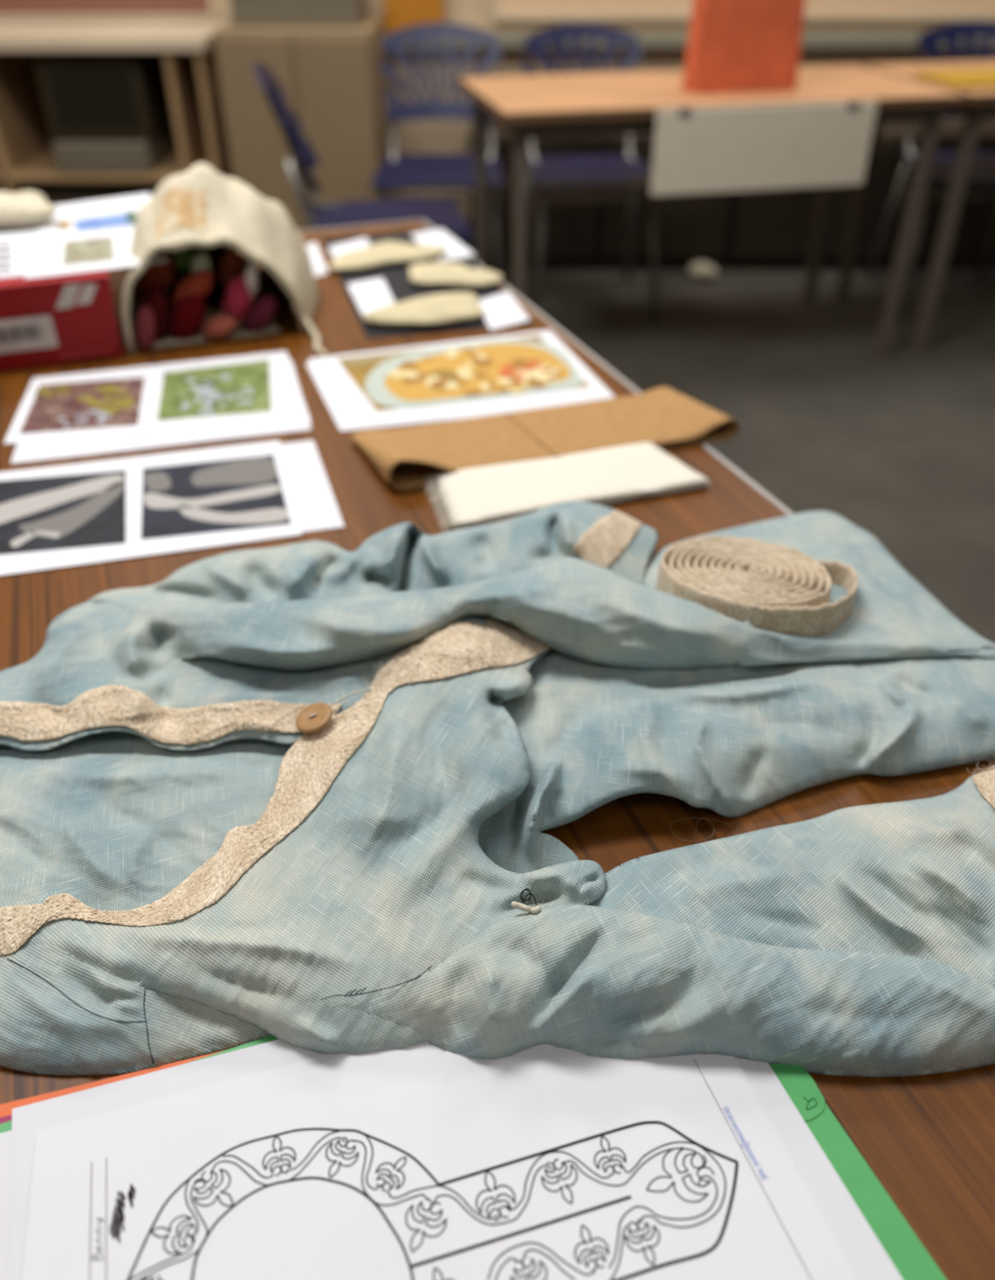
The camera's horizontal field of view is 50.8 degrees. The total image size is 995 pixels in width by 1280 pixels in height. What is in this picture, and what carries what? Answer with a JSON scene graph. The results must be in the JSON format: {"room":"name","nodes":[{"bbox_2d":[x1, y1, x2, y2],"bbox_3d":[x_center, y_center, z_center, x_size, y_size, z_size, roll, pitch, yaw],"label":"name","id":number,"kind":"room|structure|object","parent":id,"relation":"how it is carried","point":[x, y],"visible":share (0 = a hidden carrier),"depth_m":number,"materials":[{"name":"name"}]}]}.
{"room":"workspace","nodes":[
{"label":"workspace","id":0,"kind":"room"},
{"bbox_2d":[215,0,994,220],"bbox_3d":[0.100,-2.838,3.378,7.000,3.000,0.100,0,36,0],"label":"wall","id":1,"kind":"structure","parent":0,"point":[426,136],"depth_m":3.83,"materials":[{"name":"beige paint"}]},
{"bbox_2d":[0,0,218,20],"bbox_3d":[-1.560,-2.596,3.470,1.120,0.940,0.030,0,36,0],"label":"board","id":2,"kind":"object","parent":1,"relation":"attached to","point":[10,10],"visible":1,"depth_m":3.72,"materials":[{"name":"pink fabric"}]},
{"bbox_2d":[385,31,994,48],"bbox_3d":[1.475,-2.153,3.757,4.050,0.045,0.075,0,36,0],"label":"trim","id":3,"kind":"structure","parent":1,"relation":"attached to","point":[505,39],"depth_m":3.73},
{"bbox_2d":[383,0,444,32],"bbox_3d":[-0.295,-2.291,3.649,0.210,0.304,0.040,0,36,0],"label":"ring binder","id":4,"kind":"object","parent":3,"relation":"on","point":[398,14],"visible":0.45,"depth_m":3.69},
{"bbox_2d":[492,0,994,20],"bbox_3d":[1.300,-2.596,3.470,2.640,0.940,0.030,0,36,0],"label":"board","id":5,"kind":"object","parent":1,"relation":"attached to","point":[502,10],"visible":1,"depth_m":3.72,"materials":[{"name":"beige wood"}]},
{"bbox_2d":[463,245,994,643],"bbox_3d":[0.100,0.478,1.421,7.000,0.100,6.950,0,36,0],"label":"floor","id":6,"kind":"structure","parent":0,"point":[899,445],"depth_m":3.04,"materials":[{"name":"grey carpet"}]},
{"bbox_2d":[0,20,233,192],"bbox_3d":[-1.640,-1.733,3.742,1.420,0.780,0.500,0,36,0],"label":"shelf unit","id":7,"kind":"object","parent":6,"relation":"on","point":[196,132],"visible":0.24,"depth_m":3.57,"materials":[{"name":"beige laminate"}]},
{"bbox_2d":[0,181,5,192],"bbox_3d":[-2.010,-1.565,3.839,0.540,0.206,0.340,0,36,0],"label":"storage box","id":8,"kind":"object","parent":7,"relation":"on","point":[2,188],"visible":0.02,"depth_m":3.72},
{"bbox_2d":[36,181,162,205],"bbox_3d":[-1.360,-1.565,3.839,0.520,0.206,0.340,0,36,0],"label":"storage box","id":9,"kind":"object","parent":7,"relation":"on","point":[55,193],"visible":0.06,"depth_m":3.68,"materials":[{"name":"black plastic"}]},
{"bbox_2d":[34,52,171,172],"bbox_3d":[-1.340,-1.820,3.600,0.340,0.340,0.320,0,36,0],"label":"monitor","id":10,"kind":"object","parent":7,"relation":"on","point":[107,112],"visible":0.91,"depth_m":3.51,"materials":[{"name":"plastic"}]},
{"bbox_2d":[213,14,390,231],"bbox_3d":[-0.650,-1.732,3.724,0.500,0.800,0.530,0,36,0],"label":"base cabinet","id":11,"kind":"object","parent":6,"relation":"on","point":[331,78],"visible":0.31,"depth_m":3.43,"materials":[{"name":"wood"}]},
{"bbox_2d":[229,0,368,26],"bbox_3d":[-0.655,-2.176,3.467,0.410,0.219,0.330,0,36,0],"label":"storage box","id":12,"kind":"object","parent":11,"relation":"on","point":[244,12],"visible":1,"depth_m":3.38,"materials":[{"name":"grey plastic"}]},
{"bbox_2d":[251,61,474,240],"bbox_3d":[-0.352,-1.126,2.875,0.525,0.812,0.421,-5,36,-7],"label":"plastic chair","id":13,"kind":"object","parent":6,"relation":"on","point":[439,212],"visible":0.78,"depth_m":2.87,"materials":[{"name":"plastic"}]},
{"bbox_2d":[370,21,504,282],"bbox_3d":[-0.185,-1.524,3.428,0.421,0.812,0.525,0,36,0],"label":"plastic chair","id":14,"kind":"object","parent":6,"relation":"on","point":[397,170],"visible":0.88,"depth_m":3.42,"materials":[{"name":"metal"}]},
{"bbox_2d":[0,219,994,1279],"bbox_3d":[-0.232,0.197,1.110,0.940,0.720,1.847,-13,38,-17],"label":"work table","id":15,"kind":"object","parent":6,"relation":"on","point":[929,1139],"visible":0.16,"depth_m":0.81,"materials":[{"name":"brown wood"}]},
{"bbox_2d":[0,268,123,371],"bbox_3d":[-0.629,-0.389,1.227,0.338,0.094,0.200,-13,38,-17],"label":"shoe box","id":16,"kind":"object","parent":15,"relation":"on","point":[55,320],"visible":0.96,"depth_m":1.18,"materials":[{"name":"red cardboard"}]},
{"bbox_2d":[0,223,39,278],"bbox_3d":[-0.631,-0.476,1.266,0.182,0.001,0.296,-14,38,-19],"label":"paper sheet","id":17,"kind":"object","parent":16,"relation":"on","point":[17,243],"visible":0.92,"depth_m":1.26,"materials":[{"name":"white paper"}]},
{"bbox_2d":[0,191,56,226],"bbox_3d":[-0.639,-0.553,1.344,0.155,0.032,0.108,0,36,0],"label":"folded calico","id":18,"kind":"object","parent":17,"relation":"on","point":[24,208],"visible":1,"depth_m":1.32,"materials":[{"name":"beige fabric"}]},
{"bbox_2d":[24,192,168,278],"bbox_3d":[-0.507,-0.516,1.321,0.156,0.001,0.368,-11,37,-15],"label":"sheet","id":19,"kind":"object","parent":16,"relation":"on","point":[95,235],"visible":0.91,"depth_m":1.29,"materials":[{"name":"white paper"}]},
{"bbox_2d":[57,219,71,230],"bbox_3d":[-0.555,-0.533,1.343,0.031,0.001,0.056,0,36,0],"label":"photo","id":20,"kind":"object","parent":19,"relation":"on","point":[62,224],"depth_m":1.34},
{"bbox_2d":[62,236,114,265],"bbox_3d":[-0.487,-0.464,1.248,0.084,0.001,0.121,0,36,0],"label":"photo","id":21,"kind":"object","parent":19,"relation":"on","point":[99,249],"depth_m":1.25},
{"bbox_2d":[73,212,135,232],"bbox_3d":[-0.506,-0.542,1.356,0.091,0.001,0.104,0,36,0],"label":"photo","id":22,"kind":"object","parent":19,"relation":"on","point":[120,219],"depth_m":1.35},
{"bbox_2d":[125,210,136,224],"bbox_3d":[-0.479,-0.553,1.371,0.032,0.001,0.076,0,36,0],"label":"photo","id":23,"kind":"object","parent":19,"relation":"on","point":[131,216],"depth_m":1.37},
{"bbox_2d":[0,1049,227,1117],"bbox_3d":[-0.133,0.271,0.390,0.240,0.001,0.250,-9,37,-13],"label":"folder","id":24,"kind":"object","parent":15,"relation":"on","point":[5,1109],"visible":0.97,"depth_m":0.48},
{"bbox_2d":[0,1114,12,1123],"bbox_3d":[-0.126,0.267,0.394,0.190,0.001,0.230,-10,37,-14],"label":"folder","id":25,"kind":"object","parent":24,"relation":"on","point":[6,1118],"visible":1,"depth_m":0.47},
{"bbox_2d":[0,1130,12,1279],"bbox_3d":[-0.084,0.256,0.405,0.300,0.001,0.210,-10,37,-14],"label":"paper sheet","id":26,"kind":"object","parent":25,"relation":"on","point":[5,1138],"visible":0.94,"depth_m":0.44,"materials":[{"name":"paper"}]},
{"bbox_2d":[8,1039,903,1279],"bbox_3d":[-0.024,0.239,0.428,0.340,0.001,0.210,-10,37,-14],"label":"paper sheet","id":27,"kind":"object","parent":26,"relation":"on","point":[872,1259],"visible":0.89,"depth_m":0.46,"materials":[{"name":"white paper"}]},
{"bbox_2d":[43,1046,866,1279],"bbox_3d":[-0.022,0.242,0.423,0.308,0.001,0.210,-11,37,-15],"label":"paper sheet","id":28,"kind":"object","parent":27,"relation":"on","point":[295,1055],"visible":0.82,"depth_m":0.47,"materials":[{"name":"white paper"}]},
{"bbox_2d":[21,1041,857,1279],"bbox_3d":[-0.027,0.248,0.413,0.319,0.001,0.210,-10,37,-14],"label":"drawing sheet","id":29,"kind":"object","parent":28,"relation":"on","point":[423,1160],"visible":1,"depth_m":0.44,"materials":[{"name":"white paper"}]},
{"bbox_2d":[10,359,311,463],"bbox_3d":[-0.352,-0.247,1.110,0.290,0.001,0.200,-9,37,-13],"label":"paper sheet","id":30,"kind":"object","parent":15,"relation":"on","point":[29,451],"visible":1,"depth_m":1.04,"materials":[{"name":"white paper"}]},
{"bbox_2d":[3,350,311,443],"bbox_3d":[-0.364,-0.259,1.123,0.299,0.001,0.212,-10,37,-13],"label":"sheet","id":31,"kind":"object","parent":30,"relation":"on","point":[259,389],"visible":1,"depth_m":1.12,"materials":[{"name":"white paper"}]},
{"bbox_2d":[19,377,144,433],"bbox_3d":[-0.436,-0.251,1.113,0.137,0.001,0.150,0,36,0],"label":"photo","id":32,"kind":"object","parent":31,"relation":"on","point":[35,421],"depth_m":1.10},
{"bbox_2d":[157,359,271,420],"bbox_3d":[-0.307,-0.276,1.148,0.140,0.001,0.172,0,36,0],"label":"photo","id":33,"kind":"object","parent":31,"relation":"on","point":[254,375],"depth_m":1.14},
{"bbox_2d":[121,162,328,357],"bbox_3d":[-0.355,-0.500,1.310,0.250,0.179,0.400,-8,36,-10],"label":"bag","id":34,"kind":"object","parent":15,"relation":"on","point":[199,206],"visible":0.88,"depth_m":1.25,"materials":[{"name":"beige fabric"}]},
{"bbox_2d":[135,304,156,350],"bbox_3d":[-0.417,-0.366,1.242,0.026,0.064,0.023,0,36,0],"label":"yarn hank","id":35,"kind":"object","parent":34,"relation":"in","point":[145,326],"visible":0.88,"depth_m":1.23,"materials":[{"name":"fabric"}]},
{"bbox_2d":[136,284,169,341],"bbox_3d":[-0.414,-0.387,1.261,0.043,0.082,0.038,0,36,0],"label":"yarn hank","id":36,"kind":"object","parent":34,"relation":"in","point":[154,297],"visible":0.59,"depth_m":1.24,"materials":[{"name":"brown fabric"}]},
{"bbox_2d":[132,252,176,299],"bbox_3d":[-0.414,-0.437,1.263,0.060,0.058,0.040,0,36,0],"label":"yarn hank","id":37,"kind":"object","parent":34,"relation":"in","point":[161,274],"visible":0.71,"depth_m":1.25,"materials":[{"name":"brown fabric"}]},
{"bbox_2d":[167,246,203,276],"bbox_3d":[-0.377,-0.466,1.268,0.042,0.050,0.040,0,36,0],"label":"yarn hank","id":38,"kind":"object","parent":34,"relation":"in","point":[183,257],"visible":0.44,"depth_m":1.25,"materials":[{"name":"green fabric"}]},
{"bbox_2d":[168,294,206,339],"bbox_3d":[-0.376,-0.390,1.270,0.050,0.070,0.037,0,36,0],"label":"yarn hank","id":39,"kind":"object","parent":34,"relation":"in","point":[188,317],"visible":0.91,"depth_m":1.26,"materials":[{"name":"red fabric"}]},
{"bbox_2d":[172,268,213,305],"bbox_3d":[-0.366,-0.421,1.256,0.054,0.046,0.030,0,36,0],"label":"yarn hank","id":40,"kind":"object","parent":34,"relation":"in","point":[198,283],"visible":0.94,"depth_m":1.24,"materials":[{"name":"red fabric"}]},
{"bbox_2d":[167,244,227,309],"bbox_3d":[-0.385,-0.474,1.349,0.086,0.131,0.049,-17,39,-22],"label":"yarn hank","id":41,"kind":"object","parent":34,"relation":"in","point":[215,297],"visible":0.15,"depth_m":1.34,"materials":[{"name":"fabric"}]},
{"bbox_2d":[190,250,211,273],"bbox_3d":[-0.355,-0.446,1.253,0.024,0.039,0.023,0,36,0],"label":"yarn hank","id":42,"kind":"object","parent":34,"relation":"in","point":[200,261],"visible":0.73,"depth_m":1.24,"materials":[{"name":"grey fabric"}]},
{"bbox_2d":[201,313,236,339],"bbox_3d":[-0.338,-0.380,1.272,0.043,0.030,0.033,0,36,0],"label":"yarn hank","id":43,"kind":"object","parent":34,"relation":"in","point":[219,326],"visible":1,"depth_m":1.26,"materials":[{"name":"orange fabric"}]},
{"bbox_2d":[218,245,251,288],"bbox_3d":[-0.321,-0.459,1.279,0.044,0.059,0.035,0,36,0],"label":"yarn hank","id":44,"kind":"object","parent":34,"relation":"in","point":[232,263],"visible":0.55,"depth_m":1.27,"materials":[{"name":"brown fabric"}]},
{"bbox_2d":[222,274,252,323],"bbox_3d":[-0.317,-0.414,1.274,0.038,0.061,0.031,0,36,0],"label":"yarn hank","id":45,"kind":"object","parent":34,"relation":"in","point":[237,300],"visible":0.82,"depth_m":1.26,"materials":[{"name":"pink fabric"}]},
{"bbox_2d":[243,261,257,298],"bbox_3d":[-0.297,-0.433,1.263,0.019,0.045,0.017,0,36,0],"label":"yarn hank","id":46,"kind":"object","parent":34,"relation":"in","point":[251,277],"visible":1,"depth_m":1.25,"materials":[{"name":"white fabric"}]},
{"bbox_2d":[244,295,276,332],"bbox_3d":[-0.292,-0.399,1.289,0.044,0.048,0.028,0,36,0],"label":"yarn hank","id":47,"kind":"object","parent":34,"relation":"in","point":[261,313],"visible":1,"depth_m":1.28,"materials":[{"name":"fabric"}]},
{"bbox_2d":[280,440,344,532],"bbox_3d":[-0.300,-0.125,0.940,0.301,0.001,0.181,-9,37,-13],"label":"paper sheet","id":48,"kind":"object","parent":15,"relation":"on","point":[316,506],"visible":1,"depth_m":0.96,"materials":[{"name":"white paper"}]},
{"bbox_2d":[0,440,302,575],"bbox_3d":[-0.350,-0.118,0.929,0.332,0.001,0.194,-9,37,-13],"label":"sheet","id":49,"kind":"object","parent":48,"relation":"on","point":[73,514],"visible":1,"depth_m":0.93,"materials":[{"name":"white paper"}]},
{"bbox_2d":[0,470,125,554],"bbox_3d":[-0.408,-0.113,0.921,0.194,0.001,0.161,0,36,0],"label":"photo","id":50,"kind":"object","parent":49,"relation":"on","point":[107,526],"depth_m":0.91},
{"bbox_2d":[141,454,290,539],"bbox_3d":[-0.257,-0.132,0.948,0.156,0.001,0.162,0,36,0],"label":"photo","id":51,"kind":"object","parent":49,"relation":"on","point":[155,523],"depth_m":0.93},
{"bbox_2d":[305,241,328,276],"bbox_3d":[-0.280,-0.559,1.543,0.046,0.001,0.194,-8,37,-11],"label":"paper sheet","id":52,"kind":"object","parent":15,"relation":"on","point":[320,268],"visible":0.38,"depth_m":1.55,"materials":[{"name":"white paper"}]},
{"bbox_2d":[323,227,534,338],"bbox_3d":[-0.122,-0.513,1.479,0.212,0.001,0.476,-10,37,-13],"label":"sheet","id":53,"kind":"object","parent":15,"relation":"on","point":[395,276],"visible":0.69,"depth_m":1.44,"materials":[{"name":"paper"}]},
{"bbox_2d":[328,237,370,259],"bbox_3d":[-0.219,-0.579,1.570,0.063,0.001,0.162,-7,36,-10],"label":"paper slip","id":54,"kind":"object","parent":53,"relation":"on","point":[337,250],"visible":0.42,"depth_m":1.60,"materials":[{"name":"white paper"}]},
{"bbox_2d":[347,277,394,315],"bbox_3d":[-0.167,-0.461,1.405,0.051,0.001,0.154,-9,37,-12],"label":"paper slip","id":55,"kind":"object","parent":53,"relation":"on","point":[370,295],"visible":0.87,"depth_m":1.41,"materials":[{"name":"white paper"}]},
{"bbox_2d":[328,240,447,269],"bbox_3d":[-0.168,-0.567,1.538,0.190,0.015,0.098,-19,40,-25],"label":"felt piece","id":56,"kind":"object","parent":53,"relation":"on","point":[382,253],"visible":1,"depth_m":1.52,"materials":[{"name":"beige fabric"}]},
{"bbox_2d":[362,292,485,325],"bbox_3d":[-0.093,-0.419,1.331,0.165,0.018,0.101,-16,39,-21],"label":"felt piece","id":57,"kind":"object","parent":53,"relation":"on","point":[450,307],"visible":1,"depth_m":1.31,"materials":[{"name":"beige fabric"}]},
{"bbox_2d":[410,228,474,261],"bbox_3d":[-0.089,-0.606,1.607,0.066,0.001,0.171,-13,38,-17],"label":"paper slip","id":58,"kind":"object","parent":53,"relation":"on","point":[440,237],"visible":0.84,"depth_m":1.61,"materials":[{"name":"white paper"}]},
{"bbox_2d":[408,261,502,287],"bbox_3d":[-0.059,-0.511,1.460,0.133,0.015,0.103,0,36,0],"label":"felt piece","id":59,"kind":"object","parent":53,"relation":"on","point":[455,274],"visible":1,"depth_m":1.44,"materials":[{"name":"beige fabric"}]},
{"bbox_2d":[478,291,530,330],"bbox_3d":[0.006,-0.428,1.359,0.057,0.001,0.145,-6,36,-8],"label":"paper slip","id":60,"kind":"object","parent":53,"relation":"on","point":[502,310],"visible":0.94,"depth_m":1.35,"materials":[{"name":"white paper"}]},
{"bbox_2d":[305,330,615,431],"bbox_3d":[-0.042,-0.296,1.175,0.302,0.002,0.219,-11,37,-15],"label":"sheet","id":61,"kind":"object","parent":15,"relation":"on","point":[533,368],"visible":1,"depth_m":1.17,"materials":[{"name":"white paper"}]},
{"bbox_2d":[343,335,590,411],"bbox_3d":[-0.043,-0.307,1.191,0.290,0.001,0.229,0,36,0],"label":"photo","id":62,"kind":"object","parent":61,"relation":"on","point":[359,373],"depth_m":1.19},
{"bbox_2d":[0,1035,947,1279],"bbox_3d":[-0.022,0.247,0.418,0.366,0.002,0.250,-13,38,-17],"label":"folder","id":63,"kind":"object","parent":15,"relation":"on","point":[911,1258],"visible":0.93,"depth_m":0.45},
{"bbox_2d":[0,501,994,1076],"bbox_3d":[0.011,0.020,0.679,0.744,0.069,0.529,0,36,0],"label":"tunic","id":64,"kind":"object","parent":15,"relation":"on","point":[304,795],"visible":0.99,"depth_m":0.59,"materials":[{"name":"fabric"}]},
{"bbox_2d":[655,536,858,636],"bbox_3d":[0.185,-0.033,0.760,0.138,0.058,0.127,15,38,19],"label":"trim","id":65,"kind":"structure","parent":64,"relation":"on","point":[781,588],"depth_m":0.74,"materials":[{"name":"fabric"}]},
{"bbox_2d":[350,386,740,490],"bbox_3d":[0.047,-0.211,1.034,0.369,0.030,0.117,-11,37,-15],"label":"cardboard folder","id":66,"kind":"object","parent":15,"relation":"on","point":[664,417],"visible":0.99,"depth_m":1.03,"materials":[{"name":"brown cardboard"}]},
{"bbox_2d":[423,441,710,531],"bbox_3d":[0.059,-0.145,0.959,0.256,0.011,0.096,-11,37,-15],"label":"notepad","id":67,"kind":"object","parent":15,"relation":"on","point":[483,495],"visible":0.98,"depth_m":0.95,"materials":[{"name":"white paper"}]},
{"bbox_2d":[670,818,735,841],"bbox_3d":[0.120,0.111,0.611,0.038,0.002,0.019,0,36,0],"label":"thread","id":68,"kind":"object","parent":15,"relation":"on","point":[687,818],"visible":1,"depth_m":0.61},
{"bbox_2d":[520,22,658,323],"bbox_3d":[0.294,-1.512,3.411,0.421,0.812,0.525,-4,36,-5],"label":"plastic chair","id":69,"kind":"object","parent":6,"relation":"on","point":[593,172],"visible":0.7,"depth_m":3.39,"materials":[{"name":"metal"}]},
{"bbox_2d":[468,120,733,269],"bbox_3d":[0.375,-1.660,3.915,0.950,0.460,0.365,0,36,0],"label":"base cabinet","id":70,"kind":"object","parent":6,"relation":"on","point":[692,228],"visible":0.41,"depth_m":3.82,"materials":[{"name":"metal"}]},
{"bbox_2d":[688,261,717,280],"bbox_3d":[0.756,-1.349,3.829,0.108,0.055,0.084,28,44,33],"label":"paper ball","id":71,"kind":"object","parent":6,"relation":"on","point":[702,271],"visible":1,"depth_m":3.81,"materials":[{"name":"white paper"}]},
{"bbox_2d":[457,64,970,356],"bbox_3d":[0.565,-1.241,3.109,1.262,0.720,0.612,-7,36,-10],"label":"table","id":72,"kind":"object","parent":6,"relation":"on","point":[590,104],"visible":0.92,"depth_m":2.82,"materials":[{"name":"brown wood"}]},
{"bbox_2d":[681,0,805,94],"bbox_3d":[0.656,-1.681,2.716,0.290,0.453,0.100,-7,36,-10],"label":"paper bag","id":73,"kind":"object","parent":72,"relation":"on","point":[733,45],"visible":1,"depth_m":2.75,"materials":[{"name":"orange paper"}]},
{"bbox_2d":[650,99,878,195],"bbox_3d":[0.692,-1.278,2.719,0.600,0.206,0.018,-7,36,-10],"label":"panel","id":74,"kind":"object","parent":72,"relation":"hanging from","point":[773,147],"visible":1,"depth_m":2.71,"materials":[{"name":"grey paint"}]},
{"bbox_2d":[724,119,994,269],"bbox_3d":[1.330,-1.660,3.915,0.940,0.460,0.365,0,36,0],"label":"base cabinet","id":75,"kind":"object","parent":6,"relation":"on","point":[769,229],"visible":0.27,"depth_m":3.81,"materials":[{"name":"metal"}]},
{"bbox_2d":[835,59,994,352],"bbox_3d":[1.786,-1.399,3.328,1.212,0.720,0.612,-7,36,-10],"label":"table","id":76,"kind":"object","parent":6,"relation":"on","point":[980,106],"visible":0.64,"depth_m":3.12,"materials":[{"name":"brown wood"}]},
{"bbox_2d":[914,68,994,88],"bbox_3d":[1.393,-1.597,2.977,0.320,0.011,0.240,-7,36,-10],"label":"folder","id":77,"kind":"object","parent":76,"relation":"on","point":[981,78],"visible":1,"depth_m":2.95,"materials":[{"name":"yellow paper"}]},
{"bbox_2d":[866,20,994,317],"bbox_3d":[1.554,-1.547,3.460,0.421,0.812,0.525,2,36,3],"label":"plastic chair","id":78,"kind":"object","parent":6,"relation":"on","point":[982,171],"visible":0.5,"depth_m":3.45,"materials":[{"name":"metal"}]},
{"bbox_2d":[977,119,994,269],"bbox_3d":[2.280,-1.660,3.915,0.940,0.460,0.365,0,36,0],"label":"base cabinet","id":79,"kind":"object","parent":6,"relation":"on","point":[991,264],"visible":0.02,"depth_m":3.88,"materials":[{"name":"metal"}]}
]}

